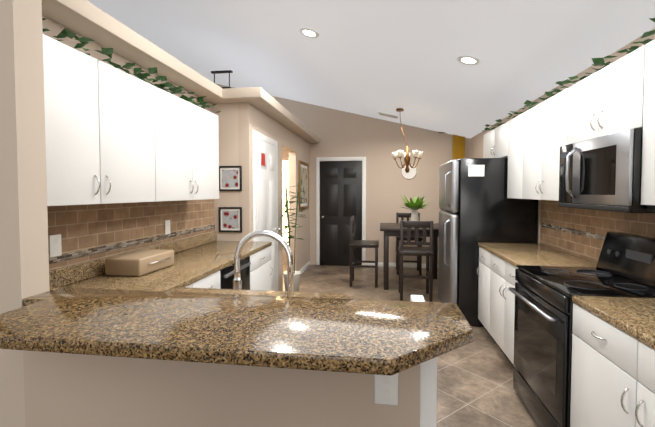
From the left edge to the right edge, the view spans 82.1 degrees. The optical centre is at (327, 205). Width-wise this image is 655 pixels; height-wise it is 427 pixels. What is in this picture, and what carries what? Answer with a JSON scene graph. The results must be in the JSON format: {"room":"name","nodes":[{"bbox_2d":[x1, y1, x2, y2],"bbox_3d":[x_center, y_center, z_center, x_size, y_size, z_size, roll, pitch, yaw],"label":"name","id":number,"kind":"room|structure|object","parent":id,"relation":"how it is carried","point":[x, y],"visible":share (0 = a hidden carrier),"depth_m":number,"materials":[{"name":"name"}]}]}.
{"room":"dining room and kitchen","nodes":[
{"label":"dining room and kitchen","id":0,"kind":"room"},
{"bbox_2d":[42,15,214,270],"bbox_3d":[-1.457,0.142,2.865,0.129,2.380,2.685,0,2,8],"label":"wall","id":1,"kind":"structure","parent":0,"point":[89,232],"depth_m":2.56,"materials":[{"name":"brown tile"}]},
{"bbox_2d":[49,234,61,257],"bbox_3d":[-1.502,0.221,2.075,0.008,0.120,0.075,0,2,8],"label":"outlet","id":2,"kind":"object","parent":1,"relation":"attached to","point":[55,248],"visible":1,"depth_m":2.07,"materials":[{"name":"white plastic"}]},
{"bbox_2d":[43,34,158,205],"bbox_3d":[-1.355,-0.387,2.004,0.309,0.757,0.980,0,2,8],"label":"upper cabinet","id":3,"kind":"object","parent":1,"relation":"attached to","point":[113,134],"depth_m":1.96,"materials":[{"name":"white wood"}]},
{"bbox_2d":[42,18,220,112],"bbox_3d":[-1.171,-0.839,2.499,0.265,0.105,2.037,0,2,8],"label":"ivy","id":4,"kind":"object","parent":3,"relation":"on","point":[108,52],"visible":0.73,"depth_m":2.35,"materials":[{"name":"green plant"}]},
{"bbox_2d":[49,231,216,286],"bbox_3d":[-1.391,0.375,2.803,0.019,0.100,2.558,0,2,8],"label":"backsplash","id":5,"kind":"structure","parent":1,"relation":"attached to","point":[57,277],"depth_m":2.34,"materials":[{"name":"brown stone"}]},
{"bbox_2d":[165,220,169,234],"bbox_3d":[-1.345,0.182,3.163,0.008,0.120,0.075,0,2,8],"label":"outlet","id":6,"kind":"object","parent":1,"relation":"attached to","point":[167,226],"visible":1,"depth_m":3.15,"materials":[{"name":"white plastic"}]},
{"bbox_2d":[159,88,218,200],"bbox_3d":[-1.215,-0.423,2.974,0.309,0.757,0.980,0,2,8],"label":"upper cabinet","id":7,"kind":"object","parent":1,"relation":"attached to","point":[188,132],"depth_m":2.87,"materials":[{"name":"white wood"}]},
{"bbox_2d":[0,0,436,426],"bbox_3d":[-0.638,0.143,1.480,2.024,2.480,0.410,0,2,8],"label":"wall","id":8,"kind":"structure","parent":0,"point":[69,390],"depth_m":1.32,"materials":[{"name":"beige paint"}]},
{"bbox_2d":[140,298,179,321],"bbox_3d":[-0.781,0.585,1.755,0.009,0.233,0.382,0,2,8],"label":"countertop","id":9,"kind":"structure","parent":8,"relation":"attached to","point":[170,309],"depth_m":1.20,"materials":[{"name":"brown stone"}]},
{"bbox_2d":[132,342,231,364],"bbox_3d":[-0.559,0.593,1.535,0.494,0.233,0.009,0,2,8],"label":"countertop","id":10,"kind":"structure","parent":8,"relation":"attached to","point":[144,350],"depth_m":0.93,"materials":[{"name":"brown stone"}]},
{"bbox_2d":[374,373,397,404],"bbox_3d":[0.182,0.558,1.165,0.073,0.117,0.008,0,2,8],"label":"outlet","id":11,"kind":"object","parent":8,"relation":"attached to","point":[385,389],"visible":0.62,"depth_m":1.16,"materials":[{"name":"white plastic"}]},
{"bbox_2d":[213,103,238,240],"bbox_3d":[-1.081,0.097,4.105,0.280,2.380,0.120,0,2,8],"label":"wall","id":12,"kind":"structure","parent":0,"point":[228,131],"depth_m":4.02,"materials":[{"name":"beige paint"}]},
{"bbox_2d":[218,207,241,231],"bbox_3d":[-1.041,0.150,4.029,0.260,0.270,0.021,0,2,8],"label":"framed picture","id":13,"kind":"object","parent":12,"relation":"attached to","point":[230,219],"visible":0.98,"depth_m":4.03},
{"bbox_2d":[219,166,241,190],"bbox_3d":[-1.041,-0.290,4.013,0.260,0.270,0.021,0,2,8],"label":"framed picture","id":14,"kind":"object","parent":12,"relation":"attached to","point":[230,178],"visible":0.9,"depth_m":4.01},
{"bbox_2d":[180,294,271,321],"bbox_3d":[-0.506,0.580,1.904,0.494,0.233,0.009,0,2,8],"label":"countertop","id":15,"kind":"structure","parent":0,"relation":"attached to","point":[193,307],"depth_m":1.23,"materials":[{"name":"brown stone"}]},
{"bbox_2d":[80,287,415,353],"bbox_3d":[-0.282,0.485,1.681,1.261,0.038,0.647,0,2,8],"label":"countertop","id":16,"kind":"structure","parent":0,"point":[294,320],"depth_m":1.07,"materials":[{"name":"brown stone"}]},
{"bbox_2d":[238,102,309,290],"bbox_3d":[-0.647,0.039,5.704,0.120,2.380,3.410,0,2,8],"label":"wall","id":17,"kind":"structure","parent":0,"point":[251,117],"depth_m":5.20,"materials":[{"name":"beige paint"}]},
{"bbox_2d":[42,0,319,142],"bbox_3d":[-0.940,-1.156,4.405,0.740,0.098,5.973,0,2,8],"label":"ledge shelf","id":18,"kind":"object","parent":17,"relation":"on","point":[86,19],"visible":0.77,"depth_m":2.71,"materials":[{"name":"beige paint"}]},
{"bbox_2d":[211,70,232,88],"bbox_3d":[-1.074,-1.276,3.822,0.220,0.180,0.060,0,2,8],"label":"figurine","id":19,"kind":"object","parent":18,"relation":"on","point":[220,72],"visible":0.56,"depth_m":3.81,"materials":[{"name":"black metal"}]},
{"bbox_2d":[252,130,277,272],"bbox_3d":[-0.741,0.215,4.576,0.018,2.110,0.950,0,2,8],"label":"door frame","id":20,"kind":"structure","parent":17,"relation":"attached to","point":[258,135],"depth_m":4.14,"materials":[{"name":"white wood"}]},
{"bbox_2d":[256,138,280,290],"bbox_3d":[-0.699,0.253,4.572,0.102,2.025,0.800,0,2,8],"label":"door","id":21,"kind":"structure","parent":17,"relation":"in","point":[266,185],"depth_m":4.54,"materials":[{"name":"white wood"}]},
{"bbox_2d":[299,160,308,209],"bbox_3d":[-0.422,-0.359,6.744,0.024,0.840,0.780,0,2,8],"label":"framed picture","id":22,"kind":"object","parent":17,"relation":"attached to","point":[304,176],"visible":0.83,"depth_m":6.71,"materials":[{"name":"gold metal"}]},
{"bbox_2d":[300,261,309,273],"bbox_3d":[-0.422,1.145,6.843,0.012,0.085,1.147,0,2,8],"label":"baseboard","id":23,"kind":"structure","parent":17,"relation":"attached to","point":[307,265],"depth_m":6.92,"materials":[{"name":"white wood"}]},
{"bbox_2d":[216,84,469,264],"bbox_3d":[-0.613,-0.935,7.448,7.200,4.200,0.120,0,2,8],"label":"wall","id":24,"kind":"structure","parent":0,"point":[376,142],"depth_m":7.17,"materials":[{"name":"beige paint"}]},
{"bbox_2d":[282,161,288,244],"bbox_3d":[-0.994,-0.036,7.468,0.750,1.700,0.010,0,2,8],"label":"window","id":25,"kind":"structure","parent":24,"relation":"in","point":[285,172],"depth_m":7.43,"materials":[{"name":"white"}]},
{"bbox_2d":[320,161,361,265],"bbox_3d":[0.252,0.155,7.250,0.820,2.025,0.102,0,2,8],"label":"door","id":26,"kind":"structure","parent":24,"relation":"in","point":[340,193],"depth_m":7.27,"materials":[{"name":"black wood"}]},
{"bbox_2d":[316,157,365,264],"bbox_3d":[0.258,0.116,7.290,0.970,2.110,0.018,0,2,8],"label":"door frame","id":27,"kind":"structure","parent":24,"relation":"attached to","point":[319,159],"depth_m":7.26,"materials":[{"name":"white wood"}]},
{"bbox_2d":[366,262,425,267],"bbox_3d":[1.648,1.135,7.130,1.969,0.085,0.012,0,2,8],"label":"baseboard","id":28,"kind":"structure","parent":24,"relation":"attached to","point":[380,264],"depth_m":7.15,"materials":[{"name":"white wood"}]},
{"bbox_2d":[402,165,416,178],"bbox_3d":[1.534,-0.641,7.072,0.274,0.274,0.029,0,2,8],"label":"wall clock","id":29,"kind":"object","parent":24,"relation":"attached to","point":[411,173],"visible":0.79,"depth_m":7.07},
{"bbox_2d":[438,132,464,159],"bbox_3d":[2.320,-0.212,6.938,0.560,2.292,0.027,0,2,8],"label":"curtain","id":30,"kind":"object","parent":24,"relation":"hanging from","point":[458,152],"visible":0.12,"depth_m":6.89,"materials":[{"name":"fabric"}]},
{"bbox_2d":[87,0,654,138],"bbox_3d":[-1.327,-1.911,2.187,7.278,1.886,10.900,0,2,8],"label":"ceiling","id":31,"kind":"structure","parent":0,"point":[371,58],"depth_m":3.73,"materials":[{"name":"grey paint"}]},
{"bbox_2d":[299,28,318,37],"bbox_3d":[-0.177,-1.673,3.648,0.190,0.051,0.196,0,2,8],"label":"recessed light","id":32,"kind":"object","parent":31,"relation":"in","point":[309,33],"visible":1,"depth_m":3.64,"materials":[{"name":"beige"}]},
{"bbox_2d":[379,112,397,118],"bbox_3d":[1.061,-1.578,6.576,0.332,0.090,0.180,0,2,8],"label":"ceiling vent","id":33,"kind":"object","parent":31,"relation":"in","point":[388,115],"visible":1,"depth_m":6.53,"materials":[{"name":"white metal"}]},
{"bbox_2d":[392,108,422,172],"bbox_3d":[1.258,-1.017,5.909,0.484,0.995,0.465,0,2,8],"label":"chandelier","id":34,"kind":"object","parent":31,"relation":"hanging from","point":[407,158],"visible":1,"depth_m":5.88,"materials":[{"name":"brown metal"}]},
{"bbox_2d":[457,56,479,64],"bbox_3d":[1.268,-1.304,3.382,0.190,0.051,0.196,0,2,8],"label":"recessed light","id":35,"kind":"object","parent":31,"relation":"in","point":[468,60],"visible":1,"depth_m":3.38,"materials":[{"name":"beige"}]},
{"bbox_2d":[283,264,538,426],"bbox_3d":[-1.366,1.403,2.314,7.200,0.100,10.900,0,2,8],"label":"floor","id":36,"kind":"structure","parent":0,"point":[475,388],"depth_m":3.10,"materials":[{"name":"tile"}]},
{"bbox_2d":[185,267,224,288],"bbox_3d":[-1.145,0.915,2.388,0.629,0.870,0.820,0,2,8],"label":"base cabinet","id":37,"kind":"object","parent":36,"relation":"on","point":[217,280],"depth_m":2.58,"materials":[{"name":"white wood"}]},
{"bbox_2d":[225,255,252,289],"bbox_3d":[-1.043,0.889,3.098,0.629,0.870,0.614,0,2,8],"label":"dishwasher","id":38,"kind":"object","parent":36,"relation":"on","point":[246,265],"depth_m":3.18,"materials":[{"name":"black metal"}]},
{"bbox_2d":[253,243,272,290],"bbox_3d":[-0.952,0.867,3.722,0.629,0.870,0.649,0,2,8],"label":"base cabinet","id":39,"kind":"object","parent":36,"relation":"on","point":[262,266],"depth_m":3.69,"materials":[{"name":"white wood"}]},
{"bbox_2d":[65,239,268,290],"bbox_3d":[-1.086,0.445,2.761,0.634,0.038,2.558,0,2,8],"label":"countertop","id":40,"kind":"structure","parent":39,"relation":"on","point":[189,265],"depth_m":2.52,"materials":[{"name":"brown stone"}]},
{"bbox_2d":[105,249,173,276],"bbox_3d":[-1.233,0.378,2.530,0.271,0.110,0.400,0,2,8],"label":"bread box","id":41,"kind":"object","parent":40,"relation":"on","point":[141,262],"visible":1,"depth_m":2.38,"materials":[{"name":"brown wood"}]},
{"bbox_2d":[281,182,305,291],"bbox_3d":[-0.450,0.463,5.203,0.358,1.570,0.384,0,2,8],"label":"potted plant","id":42,"kind":"object","parent":36,"relation":"on","point":[296,279],"visible":0.77,"depth_m":5.17,"materials":[{"name":"plant"}]},
{"bbox_2d":[232,314,419,375],"bbox_3d":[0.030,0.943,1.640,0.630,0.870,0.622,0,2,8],"label":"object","id":43,"kind":"structure","parent":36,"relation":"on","point":[347,361],"depth_m":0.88,"materials":[{"name":"stone"}]},
{"bbox_2d":[349,215,378,287],"bbox_3d":[0.577,0.694,5.849,0.440,1.060,0.440,0,2,8],"label":"dining chair","id":44,"kind":"object","parent":36,"relation":"on","point":[353,244],"visible":1,"depth_m":5.67,"materials":[{"name":"black wood"}]},
{"bbox_2d":[396,212,422,274],"bbox_3d":[1.440,0.664,6.679,0.440,1.060,0.440,0,2,8],"label":"dining chair","id":45,"kind":"object","parent":36,"relation":"on","point":[420,239],"visible":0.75,"depth_m":6.52,"materials":[{"name":"black wood"}]},
{"bbox_2d":[380,223,438,289],"bbox_3d":[1.323,0.768,5.876,1.000,0.910,1.000,0,2,8],"label":"dining table","id":46,"kind":"object","parent":36,"relation":"on","point":[390,229],"visible":0.67,"depth_m":5.50,"materials":[{"name":"black wood"}]},
{"bbox_2d":[399,195,428,220],"bbox_3d":[1.347,0.065,5.814,0.567,0.495,0.639,0,2,8],"label":"potted plant","id":47,"kind":"object","parent":46,"relation":"on","point":[415,204],"visible":0.9,"depth_m":5.76,"materials":[{"name":"plant"}]},
{"bbox_2d":[398,220,433,301],"bbox_3d":[1.197,0.720,5.139,0.440,1.060,0.440,0,2,8],"label":"dining chair","id":48,"kind":"object","parent":36,"relation":"on","point":[427,252],"visible":1,"depth_m":4.93,"materials":[{"name":"black wood"}]},
{"bbox_2d":[477,246,488,332],"bbox_3d":[1.843,0.868,3.689,0.591,0.870,0.423,0,2,8],"label":"base cabinet","id":49,"kind":"object","parent":36,"relation":"on","point":[483,286],"depth_m":3.73,"materials":[{"name":"white wood"}]},
{"bbox_2d":[438,158,537,326],"bbox_3d":[1.778,0.379,4.395,0.921,1.785,0.912,0,2,8],"label":"refrigerator","id":50,"kind":"object","parent":36,"relation":"on","point":[476,204],"visible":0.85,"depth_m":3.97,"materials":[{"name":"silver metal"}]},
{"bbox_2d":[489,254,517,366],"bbox_3d":[1.753,0.891,3.063,0.591,0.870,0.844,0,2,8],"label":"base cabinet","id":51,"kind":"object","parent":36,"relation":"on","point":[498,263],"depth_m":3.15,"materials":[{"name":"white wood"}]},
{"bbox_2d":[478,242,596,266],"bbox_3d":[1.777,0.427,3.256,0.602,0.037,1.267,0,2,8],"label":"countertop","id":52,"kind":"structure","parent":51,"relation":"on","point":[531,254],"depth_m":3.12,"materials":[{"name":"brown stone"}]},
{"bbox_2d":[508,232,654,426],"bbox_3d":[1.570,0.769,2.271,0.708,1.160,0.758,0,2,8],"label":"range","id":53,"kind":"object","parent":36,"relation":"on","point":[543,317],"visible":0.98,"depth_m":2.21,"materials":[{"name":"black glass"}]},
{"bbox_2d":[570,296,654,426],"bbox_3d":[1.477,0.932,1.392,0.659,0.910,1.012,0,2,8],"label":"base cabinet","id":54,"kind":"object","parent":36,"relation":"on","point":[613,366],"visible":1,"depth_m":1.62,"materials":[{"name":"white wood"}]},
{"bbox_2d":[470,28,654,261],"bbox_3d":[1.936,0.022,1.787,0.129,2.700,10.900,0,2,8],"label":"wall","id":55,"kind":"structure","parent":0,"point":[582,233],"depth_m":3.04,"materials":[{"name":"brown tile"}]},
{"bbox_2d":[483,122,506,157],"bbox_3d":[2.077,-0.705,4.294,0.328,0.351,0.948,0,2,8],"label":"upper cabinet","id":56,"kind":"object","parent":55,"relation":"attached to","point":[494,141],"depth_m":4.23,"materials":[{"name":"white wood"}]},
{"bbox_2d":[507,113,522,198],"bbox_3d":[1.979,-0.462,3.625,0.328,0.788,0.417,0,2,8],"label":"upper cabinet","id":57,"kind":"object","parent":55,"relation":"attached to","point":[513,124],"depth_m":3.68,"materials":[{"name":"white wood"}]},
{"bbox_2d":[519,89,566,200],"bbox_3d":[1.890,-0.440,3.007,0.328,0.788,0.832,0,2,8],"label":"upper cabinet","id":58,"kind":"object","parent":55,"relation":"attached to","point":[541,129],"depth_m":3.03,"materials":[{"name":"white wood"}]},
{"bbox_2d":[563,48,638,145],"bbox_3d":[1.776,-0.604,2.209,0.328,0.401,0.762,0,2,8],"label":"upper cabinet","id":59,"kind":"object","parent":55,"relation":"attached to","point":[617,96],"depth_m":2.18,"materials":[{"name":"white wood"}]},
{"bbox_2d":[559,128,654,212],"bbox_3d":[1.722,-0.188,2.233,0.438,0.426,0.757,0,2,8],"label":"microwave","id":60,"kind":"object","parent":59,"relation":"attached to","point":[603,173],"visible":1,"depth_m":2.09,"materials":[{"name":"silver metal"}]},
{"bbox_2d":[639,39,654,206],"bbox_3d":[1.649,-0.379,1.336,0.328,0.788,1.015,0,2,8],"label":"upper cabinet","id":61,"kind":"object","parent":55,"relation":"attached to","point":[646,52],"depth_m":1.82,"materials":[{"name":"white wood"}]},
{"bbox_2d":[482,18,654,131],"bbox_3d":[1.674,-0.867,2.322,0.256,0.114,4.958,0,2,8],"label":"ivy","id":62,"kind":"object","parent":61,"relation":"on","point":[596,62],"visible":0.58,"depth_m":2.54,"materials":[{"name":"green plant"}]}
]}

